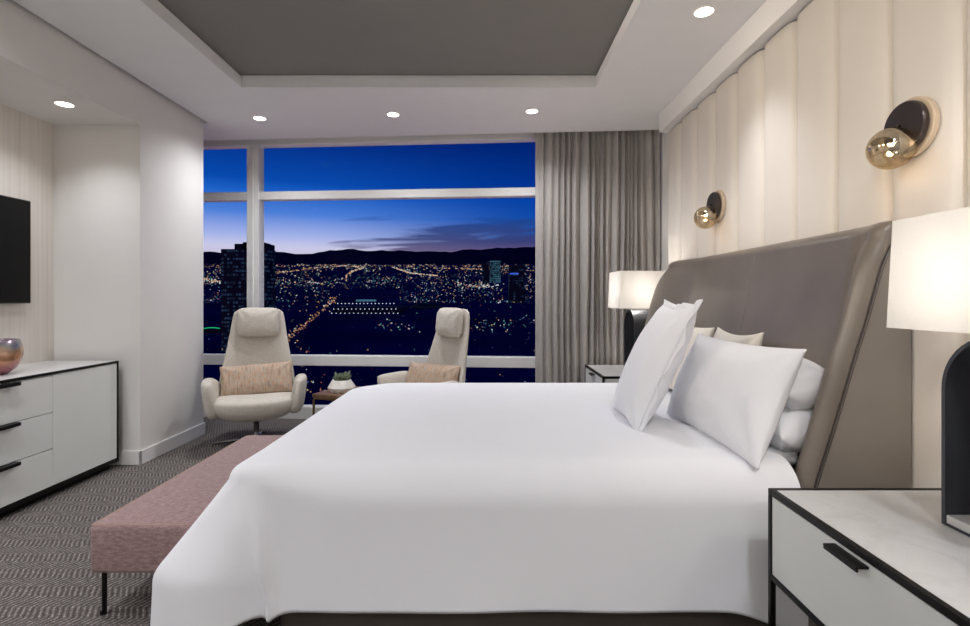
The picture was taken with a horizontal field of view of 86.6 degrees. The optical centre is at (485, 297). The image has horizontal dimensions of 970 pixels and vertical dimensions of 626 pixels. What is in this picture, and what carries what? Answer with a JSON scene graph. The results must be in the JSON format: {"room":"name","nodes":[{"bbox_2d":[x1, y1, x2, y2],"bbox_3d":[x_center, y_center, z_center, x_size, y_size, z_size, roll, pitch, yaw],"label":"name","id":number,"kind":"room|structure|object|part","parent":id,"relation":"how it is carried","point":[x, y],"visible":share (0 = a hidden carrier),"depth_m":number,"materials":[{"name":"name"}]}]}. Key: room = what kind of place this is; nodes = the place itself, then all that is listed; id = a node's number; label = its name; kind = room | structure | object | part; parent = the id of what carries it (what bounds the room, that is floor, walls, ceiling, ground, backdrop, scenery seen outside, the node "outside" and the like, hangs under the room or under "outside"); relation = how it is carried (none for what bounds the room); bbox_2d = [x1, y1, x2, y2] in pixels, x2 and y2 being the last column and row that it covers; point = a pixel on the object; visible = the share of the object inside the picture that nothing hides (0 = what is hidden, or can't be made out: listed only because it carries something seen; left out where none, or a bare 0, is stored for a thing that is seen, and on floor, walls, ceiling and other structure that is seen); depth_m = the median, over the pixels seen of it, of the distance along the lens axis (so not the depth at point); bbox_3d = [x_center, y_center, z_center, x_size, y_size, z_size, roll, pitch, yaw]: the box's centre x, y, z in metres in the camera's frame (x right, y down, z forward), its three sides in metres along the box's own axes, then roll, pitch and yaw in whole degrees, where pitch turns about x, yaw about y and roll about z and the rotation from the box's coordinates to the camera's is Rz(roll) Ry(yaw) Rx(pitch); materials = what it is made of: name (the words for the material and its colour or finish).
{"room":"hotel room","nodes":[
{"label":"hotel room","id":0,"kind":"room"},
{"bbox_2d":[0,104,53,364],"bbox_3d":[-3.430,-0.350,1.715,0.120,3.300,8.070,0,0,0],"label":"wall","id":1,"kind":"structure","parent":0,"point":[26,141],"depth_m":3.84,"materials":[{"name":"paper"}]},
{"bbox_2d":[0,195,30,303],"bbox_3d":[-3.340,-0.334,3.050,0.060,0.743,1.400,0,0,0],"label":"television","id":2,"kind":"object","parent":1,"relation":"attached to","point":[15,213],"visible":1,"depth_m":3.62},
{"bbox_2d":[110,422,205,464],"bbox_3d":[-3.027,1.245,4.470,0.685,0.110,0.930,0,0,0],"label":"baseboard","id":3,"kind":"structure","parent":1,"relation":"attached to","point":[140,457],"depth_m":4.24,"materials":[{"name":"paint"}]},
{"bbox_3d":[-0.790,-1.830,5.370,5.062,0.024,0.413,0,0,0],"label":"track","id":4,"kind":"object","parent":1,"relation":"attached to","visible":0},
{"bbox_2d":[535,130,659,382],"bbox_3d":[1.120,-0.266,5.215,1.230,3.108,0.194,0,0,0],"label":"curtain","id":5,"kind":"object","parent":4,"relation":"hanging from","point":[597,193],"visible":0.62,"depth_m":5.21,"materials":[{"name":"beige fabric"}]},
{"bbox_2d":[0,0,139,124],"bbox_3d":[-3.035,-1.560,0.910,0.670,0.420,6.220,0,0,0],"label":"ceiling","id":6,"kind":"structure","parent":0,"point":[41,64],"depth_m":3.40,"materials":[{"name":"paint"}]},
{"bbox_2d":[52,100,76,107],"bbox_3d":[-2.930,-1.347,3.580,0.132,0.007,0.132,0,0,0],"label":"recessed light","id":7,"kind":"object","parent":6,"relation":"in","point":[56,102],"visible":1,"depth_m":3.58,"materials":[{"name":"paint"}]},
{"bbox_2d":[54,81,202,450],"bbox_3d":[-3.035,-0.235,4.470,0.670,3.070,0.900,0,0,0],"label":"wall column","id":8,"kind":"structure","parent":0,"point":[128,199],"depth_m":4.02,"materials":[{"name":"paint"}]},
{"bbox_2d":[0,417,306,625],"bbox_3d":[-0.810,1.360,1.699,5.360,0.120,8.038,0,0,0],"label":"floor","id":9,"kind":"structure","parent":0,"point":[47,578],"depth_m":2.66,"materials":[{"name":"carpet"}]},
{"bbox_2d":[0,361,118,517],"bbox_3d":[-3.078,0.890,2.958,0.576,0.820,1.995,0,0,0],"label":"dresser","id":10,"kind":"object","parent":9,"relation":"on","point":[59,420],"visible":1,"depth_m":3.39,"materials":[{"name":"white paint"}]},
{"bbox_3d":[-2.810,0.513,2.958,0.040,0.021,0.270,0,0,0],"label":"handle","id":11,"kind":"part","parent":10,"relation":"part of","materials":[{"name":"black metal"}]},
{"bbox_3d":[-2.810,0.755,2.958,0.040,0.021,0.270,0,0,0],"label":"handle","id":12,"kind":"part","parent":10,"relation":"part of","materials":[{"name":"black metal"}]},
{"bbox_3d":[-2.810,0.993,2.958,0.040,0.021,0.270,0,0,0],"label":"handle","id":13,"kind":"part","parent":10,"relation":"part of","materials":[{"name":"black metal"}]},
{"bbox_2d":[0,338,23,374],"bbox_3d":[-3.085,0.371,3.220,0.294,0.218,0.294,0,0,0],"label":"vase","id":14,"kind":"object","parent":10,"relation":"on","point":[11,349],"visible":1,"depth_m":3.20,"materials":[{"name":"glass"}]},
{"bbox_3d":[-2.833,0.624,2.958,0.018,0.235,0.798,0,0,0],"label":"drawer","id":15,"kind":"part","parent":10,"relation":"part of","materials":[{"name":"white paint"}]},
{"bbox_3d":[-2.833,0.863,2.958,0.018,0.230,0.798,0,0,0],"label":"drawer","id":16,"kind":"part","parent":10,"relation":"part of","materials":[{"name":"white paint"}]},
{"bbox_3d":[-2.833,1.103,2.958,0.018,0.237,0.798,0,0,0],"label":"drawer","id":17,"kind":"part","parent":10,"relation":"part of","materials":[{"name":"white paint"}]},
{"bbox_3d":[-2.833,0.861,3.650,0.018,0.722,0.579,0,0,0],"label":"door","id":18,"kind":"part","parent":10,"relation":"part of","materials":[{"name":"white paint"}]},
{"bbox_2d":[91,435,282,615],"bbox_3d":[-1.360,1.110,2.775,0.500,0.380,1.380,0,0,0],"label":"bench","id":19,"kind":"object","parent":9,"relation":"on","point":[136,537],"visible":0.41,"depth_m":2.16,"materials":[{"name":"fabric"}]},
{"bbox_3d":[-1.575,1.215,2.120,0.026,0.170,0.026,0,0,0],"label":"leg","id":20,"kind":"part","parent":19,"relation":"part of","materials":[{"name":"black metal"}]},
{"bbox_2d":[201,308,306,445],"bbox_3d":[-2.062,0.696,4.625,0.857,1.209,0.765,0,0,-20],"label":"lounge chair","id":21,"kind":"object","parent":9,"relation":"on","point":[257,335],"visible":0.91,"depth_m":4.74,"materials":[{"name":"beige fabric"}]},
{"bbox_3d":[-2.382,0.870,4.489,0.161,0.341,0.537,0,0,-16],"label":"armrest","id":22,"kind":"part","parent":21,"relation":"part of","materials":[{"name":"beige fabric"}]},
{"bbox_3d":[-2.046,0.967,4.582,0.690,0.231,0.660,0,0,-20],"label":"seat","id":23,"kind":"part","parent":21,"relation":"part of","materials":[{"name":"beige fabric"}]},
{"bbox_2d":[219,361,292,395],"bbox_3d":[-2.094,0.745,4.714,0.636,0.355,0.241,0,0,-20],"label":"lumbar pillow","id":24,"kind":"object","parent":21,"relation":"on","point":[269,377],"visible":0.93,"depth_m":4.66,"materials":[{"name":"beige fabric"}]},
{"bbox_3d":[-2.142,0.570,4.845,0.644,0.940,0.297,0,0,-20],"label":"backrest","id":25,"kind":"part","parent":21,"relation":"part of","materials":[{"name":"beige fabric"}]},
{"bbox_3d":[-1.729,0.870,4.727,0.161,0.341,0.537,0,0,-24],"label":"armrest","id":26,"kind":"part","parent":21,"relation":"part of","materials":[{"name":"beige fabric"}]},
{"bbox_2d":[312,386,358,415],"bbox_3d":[-1.237,1.064,4.593,0.524,0.472,0.493,0,0,0],"label":"side table","id":27,"kind":"object","parent":9,"relation":"on","point":[327,394],"visible":0.2,"depth_m":4.43,"materials":[{"name":"brown wood"}]},
{"bbox_3d":[-1.487,1.087,4.445,0.016,0.426,0.016,0,0,0],"label":"leg","id":28,"kind":"part","parent":27,"relation":"part of","materials":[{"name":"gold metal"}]},
{"bbox_2d":[328,371,354,393],"bbox_3d":[-1.275,0.737,4.550,0.225,0.182,0.225,0,0,0],"label":"planter","id":29,"kind":"object","parent":27,"relation":"on","point":[342,383],"visible":1,"depth_m":4.48,"materials":[{"name":"white ceramic"}]},
{"bbox_3d":[-1.275,0.774,4.550,0.225,0.108,0.225,0,0,0],"label":"pot","id":30,"kind":"part","parent":29,"relation":"part of","materials":[{"name":"white ceramic"}]},
{"bbox_2d":[377,308,469,383],"bbox_3d":[-0.541,0.696,4.643,0.765,1.209,0.857,0,0,-40],"label":"lounge chair","id":31,"kind":"object","parent":9,"relation":"on","point":[449,346],"visible":0.4,"depth_m":4.75,"materials":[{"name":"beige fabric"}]},
{"bbox_3d":[-0.778,0.870,4.898,0.537,0.341,0.161,0,0,-36],"label":"armrest","id":32,"kind":"part","parent":31,"relation":"part of","materials":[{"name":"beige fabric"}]},
{"bbox_2d":[406,361,460,382],"bbox_3d":[-0.500,0.745,4.743,0.620,0.325,0.242,0,0,36],"label":"lumbar pillow","id":33,"kind":"object","parent":31,"relation":"on","point":[418,372],"visible":0.52,"depth_m":4.68,"materials":[{"name":"beige fabric"}]},
{"bbox_3d":[-0.362,0.570,4.794,0.297,0.940,0.644,0,0,-40],"label":"backrest","id":34,"kind":"part","parent":31,"relation":"part of","materials":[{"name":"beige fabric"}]},
{"bbox_3d":[-0.331,0.870,4.365,0.537,0.341,0.161,0,0,-44],"label":"armrest","id":35,"kind":"part","parent":31,"relation":"part of","materials":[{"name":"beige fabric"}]},
{"bbox_2d":[281,220,910,625],"bbox_3d":[0.385,0.500,3.105,2.490,1.600,2.277,0,0,0],"label":"bed","id":36,"kind":"object","parent":9,"relation":"on","point":[813,294],"visible":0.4,"depth_m":1.99,"materials":[{"name":"fabric"}]},
{"bbox_2d":[150,383,808,625],"bbox_3d":[-0.023,0.942,2.881,2.427,0.661,2.131,0,0,0],"label":"duvet","id":37,"kind":"object","parent":36,"relation":"on","point":[449,498],"visible":0.98,"depth_m":1.93,"materials":[{"name":"white fabric"}]},
{"bbox_2d":[667,333,806,469],"bbox_3d":[1.108,0.425,2.405,0.384,0.538,0.880,0,0,-3],"label":"bed pillow","id":38,"kind":"object","parent":37,"relation":"on","point":[735,394],"visible":0.98,"depth_m":2.15,"materials":[{"name":"white fabric"}]},
{"bbox_2d":[613,299,702,431],"bbox_3d":[0.853,0.338,2.655,0.482,0.743,0.562,0,0,2],"label":"square pillow","id":39,"kind":"object","parent":36,"relation":"on","point":[659,350],"visible":0.96,"depth_m":2.46,"materials":[{"name":"white fabric"}]},
{"bbox_2d":[597,383,797,464],"bbox_3d":[1.050,0.663,2.980,0.500,0.070,1.720,0,0,0],"label":"sheet","id":40,"kind":"object","parent":36,"relation":"on","point":[791,457],"visible":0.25,"depth_m":2.16,"materials":[{"name":"white fabric"}]},
{"bbox_2d":[669,327,714,389],"bbox_3d":[1.279,0.395,3.360,0.248,0.478,0.720,0,0,2],"label":"bed pillow","id":41,"kind":"object","parent":40,"relation":"on","point":[709,332],"visible":0.14,"depth_m":3.16,"materials":[{"name":"beige fabric"}]},
{"bbox_2d":[713,327,763,345],"bbox_3d":[1.284,0.395,2.740,0.250,0.488,0.460,0,0,-2],"label":"bed pillow","id":42,"kind":"object","parent":40,"relation":"on","point":[755,339],"visible":0.16,"depth_m":2.63,"materials":[{"name":"beige fabric"}]},
{"bbox_2d":[769,407,832,452],"bbox_3d":[1.295,0.548,2.280,0.256,0.261,0.440,0,0,0],"label":"bed pillow","id":43,"kind":"object","parent":40,"relation":"on","point":[790,432],"visible":0.25,"depth_m":2.08,"materials":[{"name":"white fabric"}]},
{"bbox_2d":[785,358,844,408],"bbox_3d":[1.325,0.371,2.280,0.256,0.261,0.440,0,0,0],"label":"bed pillow","id":44,"kind":"object","parent":43,"relation":"on","point":[804,391],"visible":0.25,"depth_m":2.08,"materials":[{"name":"white fabric"}]},
{"bbox_3d":[1.328,0.500,3.105,0.605,1.600,2.270,0,0,0],"label":"headboard","id":45,"kind":"part","parent":36,"relation":"part of","materials":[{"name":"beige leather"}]},
{"bbox_3d":[1.379,0.502,1.974,0.502,1.596,0.001,0,0,0],"label":"panel","id":46,"kind":"part","parent":36,"relation":"part of","materials":[{"name":"grey leather"}]},
{"bbox_2d":[585,365,623,382],"bbox_3d":[1.281,0.980,4.720,0.662,0.640,0.780,0,0,0],"label":"bedside table","id":47,"kind":"object","parent":9,"relation":"on","point":[593,373],"visible":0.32,"depth_m":4.70,"materials":[{"name":"white paint"}]},
{"bbox_3d":[0.995,0.817,4.720,0.022,0.266,0.742,0,0,0],"label":"drawer","id":48,"kind":"part","parent":47,"relation":"part of","materials":[{"name":"white paint"}]},
{"bbox_3d":[1.296,0.815,4.720,0.632,0.310,0.780,0,0,0],"label":"frame","id":49,"kind":"part","parent":47,"relation":"part of","materials":[{"name":"black metal"}]},
{"bbox_2d":[608,271,665,365],"bbox_3d":[1.325,0.216,4.500,0.430,0.888,0.400,0,0,0],"label":"table lamp","id":50,"kind":"object","parent":47,"relation":"on","point":[633,291],"visible":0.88,"depth_m":4.31,"materials":[{"name":"linen"},{"name":"black metal"},{"name":"pale stone"}]},
{"bbox_3d":[1.325,-0.070,4.500,0.430,0.316,0.400,0,0,0],"label":"lamp shade","id":51,"kind":"part","parent":50,"relation":"part of","materials":[{"name":"fabric"}]},
{"bbox_2d":[768,488,969,625],"bbox_3d":[1.281,0.980,1.400,0.662,0.640,0.780,0,0,0],"label":"bedside table","id":52,"kind":"object","parent":9,"relation":"on","point":[843,556],"visible":0.81,"depth_m":1.47,"materials":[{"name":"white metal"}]},
{"bbox_3d":[0.989,0.991,1.781,0.018,0.619,0.018,0,0,0],"label":"leg","id":53,"kind":"part","parent":52,"relation":"part of","materials":[{"name":"black metal"}]},
{"bbox_3d":[0.970,0.699,1.388,0.040,0.015,0.130,0,0,0],"label":"handle","id":54,"kind":"part","parent":52,"relation":"part of","materials":[{"name":"black metal"}]},
{"bbox_2d":[886,207,969,536],"bbox_3d":[1.410,0.216,1.345,0.430,0.888,0.400,0,0,0],"label":"table lamp","id":55,"kind":"object","parent":52,"relation":"on","point":[929,290],"visible":1,"depth_m":1.45,"materials":[{"name":"linen"},{"name":"pale stone"},{"name":"black metal"}]},
{"bbox_3d":[1.410,-0.070,1.345,0.430,0.316,0.400,0,0,0],"label":"lamp shade","id":56,"kind":"part","parent":55,"relation":"part of","materials":[{"name":"fabric"}]},
{"bbox_2d":[13,0,765,139],"bbox_3d":[-0.810,-1.705,1.640,5.120,0.070,7.679,0,0,0],"label":"ceiling","id":57,"kind":"structure","parent":0,"point":[659,47],"depth_m":4.08,"materials":[{"name":"paint"}]},
{"bbox_2d":[252,116,266,120],"bbox_3d":[-2.100,-1.667,4.780,0.132,0.007,0.132,0,0,0],"label":"recessed light","id":58,"kind":"object","parent":57,"relation":"in","point":[259,118],"visible":1,"depth_m":4.78,"materials":[{"name":"paint"}]},
{"bbox_2d":[386,112,399,116],"bbox_3d":[-0.845,-1.667,4.680,0.132,0.007,0.132,0,0,0],"label":"recessed light","id":59,"kind":"object","parent":57,"relation":"in","point":[390,114],"visible":1,"depth_m":4.67,"materials":[{"name":"paint"}]},
{"bbox_2d":[154,0,634,77],"bbox_3d":[-0.535,-1.755,1.490,3.010,0.030,5.380,0,0,0],"label":"trim","id":60,"kind":"structure","parent":57,"relation":"attached to","point":[157,1],"depth_m":4.08,"materials":[{"name":"paint"}]},
{"bbox_2d":[203,129,658,140],"bbox_3d":[-0.810,-1.833,5.291,5.120,0.334,0.401,0,0,0],"label":"trim","id":61,"kind":"structure","parent":57,"relation":"attached to","point":[644,129],"depth_m":5.26,"materials":[{"name":"paint"}]},
{"bbox_2d":[525,108,538,113],"bbox_3d":[0.410,-1.667,4.600,0.132,0.007,0.132,0,0,0],"label":"recessed light","id":62,"kind":"object","parent":57,"relation":"in","point":[532,110],"visible":1,"depth_m":4.60,"materials":[{"name":"paint"}]},
{"bbox_2d":[692,5,715,17],"bbox_3d":[1.270,-1.667,3.000,0.132,0.007,0.132,0,0,0],"label":"recessed light","id":63,"kind":"object","parent":57,"relation":"in","point":[704,11],"visible":1,"depth_m":2.99,"materials":[{"name":"paint"}]},
{"bbox_2d":[158,0,632,74],"bbox_3d":[-0.535,-1.800,1.490,3.010,0.060,5.380,0,0,0],"label":"ceiling","id":64,"kind":"structure","parent":0,"point":[253,37],"depth_m":3.45,"materials":[{"name":"paint"}]},
{"bbox_2d":[660,132,667,270],"bbox_3d":[1.810,-0.350,1.515,0.120,3.300,7.670,0,0,0],"label":"wall","id":65,"kind":"structure","parent":0,"point":[663,135],"depth_m":5.08,"materials":[{"name":"paint"}]},
{"bbox_2d":[203,133,534,418],"bbox_3d":[-0.806,-0.340,5.508,5.135,3.320,0.132,0,0,4],"label":"window","id":66,"kind":"structure","parent":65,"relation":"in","point":[255,196],"depth_m":5.54,"materials":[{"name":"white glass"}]},
{"bbox_2d":[659,0,812,131],"bbox_3d":[1.660,-1.585,1.235,0.180,0.170,6.870,0,0,0],"label":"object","id":67,"kind":"object","parent":65,"relation":"attached to","point":[772,16],"visible":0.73,"depth_m":3.29,"materials":[{"name":"paint"}]},
{"bbox_2d":[668,0,969,487],"bbox_3d":[1.694,-0.095,1.470,0.112,2.790,6.438,0,0,0],"label":"panelling","id":68,"kind":"object","parent":65,"relation":"attached to","point":[785,137],"visible":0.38,"depth_m":2.45,"materials":[{"name":"beige fabric"}]},
{"bbox_2d":[694,190,725,221],"bbox_3d":[1.550,-0.622,3.620,0.168,0.270,0.224,0,0,0],"label":"wall sconce","id":69,"kind":"object","parent":68,"relation":"attached to","point":[714,210],"visible":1,"depth_m":3.56,"materials":[{"name":"brown metal"}]},
{"bbox_3d":[1.544,-0.565,3.620,0.156,0.156,0.156,0,0,0],"label":"globe","id":70,"kind":"part","parent":69,"relation":"part of","materials":[{"name":"gold metal"}]},
{"bbox_3d":[1.597,-0.645,3.620,0.022,0.196,0.196,0,0,0],"label":"plate","id":71,"kind":"part","parent":69,"relation":"part of","materials":[{"name":"brown metal"}]},
{"bbox_2d":[865,96,939,157],"bbox_3d":[1.550,-0.627,1.965,0.168,0.270,0.224,0,0,0],"label":"wall sconce","id":72,"kind":"object","parent":68,"relation":"attached to","point":[912,126],"visible":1,"depth_m":1.92,"materials":[{"name":"brown metal"}]},
{"bbox_3d":[1.544,-0.570,1.965,0.156,0.156,0.156,0,0,0],"label":"globe","id":73,"kind":"part","parent":72,"relation":"part of","materials":[{"name":"gold metal"}]},
{"bbox_3d":[1.597,-0.650,1.965,0.022,0.196,0.196,0,0,0],"label":"plate","id":74,"kind":"part","parent":72,"relation":"part of","materials":[{"name":"brown metal"}]},
{"label":"outside","id":75,"kind":"structure","parent":0,"visible":0},
{"bbox_2d":[203,264,534,404],"bbox_3d":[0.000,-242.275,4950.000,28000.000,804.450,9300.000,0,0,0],"label":"city view","id":76,"kind":"object","parent":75,"point":[327,333],"visible":0.2,"depth_m":1471.66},
{"bbox_2d":[203,264,220,290],"label":"city lights","id":77,"kind":"object","parent":76,"relation":"on","point":[206,264],"depth_m":3634.58},
{"bbox_2d":[203,327,220,332],"bbox_3d":[-643.853,79.036,1222.263,44.754,21.517,42.552,0,0,0],"label":"pavilion","id":78,"kind":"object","parent":76,"relation":"on","point":[212,329],"visible":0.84,"depth_m":1203.48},
{"bbox_2d":[221,242,275,351],"bbox_3d":[-456.509,3.114,991.496,86.774,217.504,40.000,0,0,0],"label":"high rise","id":79,"kind":"structure","parent":76,"relation":"on","point":[233,261],"depth_m":971.52,"materials":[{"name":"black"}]},
{"bbox_2d":[294,294,339,330],"label":"city lights","id":80,"kind":"object","parent":76,"relation":"on","point":[339,294],"depth_m":1572.54},
{"bbox_2d":[331,300,409,313],"bbox_3d":[-370.660,31.326,1710.293,207.084,51.598,265.841,0,0,0],"label":"convention hall","id":81,"kind":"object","parent":76,"relation":"on","point":[344,309],"visible":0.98,"depth_m":1581.18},
{"bbox_2d":[276,264,498,302],"label":"city lights","id":82,"kind":"object","parent":76,"relation":"on","point":[334,279],"depth_m":3721.96},
{"bbox_2d":[482,261,488,282],"bbox_3d":[-0.629,-157.952,3270.156,42.783,147.156,60.000,0,0,0],"label":"office tower","id":83,"kind":"structure","parent":76,"relation":"on","point":[485,265],"depth_m":3240.41,"materials":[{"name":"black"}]},
{"bbox_2d":[489,260,499,282],"bbox_3d":[56.624,-162.041,3270.156,69.207,155.335,60.000,0,0,0],"label":"glass tower","id":84,"kind":"structure","parent":76,"relation":"on","point":[494,265],"depth_m":3240.41,"materials":[{"name":"blue glass"}]},
{"bbox_2d":[508,265,524,302],"bbox_3d":[116.311,-47.527,1961.257,60.031,152.574,62.000,0,0,0],"label":"office tower","id":85,"kind":"structure","parent":76,"relation":"on","point":[516,273],"depth_m":1932.11,"materials":[{"name":"blue"}]},
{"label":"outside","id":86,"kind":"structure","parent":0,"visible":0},
{"bbox_2d":[203,247,534,264],"bbox_3d":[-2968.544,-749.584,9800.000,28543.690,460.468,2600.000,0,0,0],"label":"mountain range","id":87,"kind":"object","parent":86,"point":[521,255],"visible":0.2,"depth_m":8883.94,"materials":[{"name":"black"}]}
]}

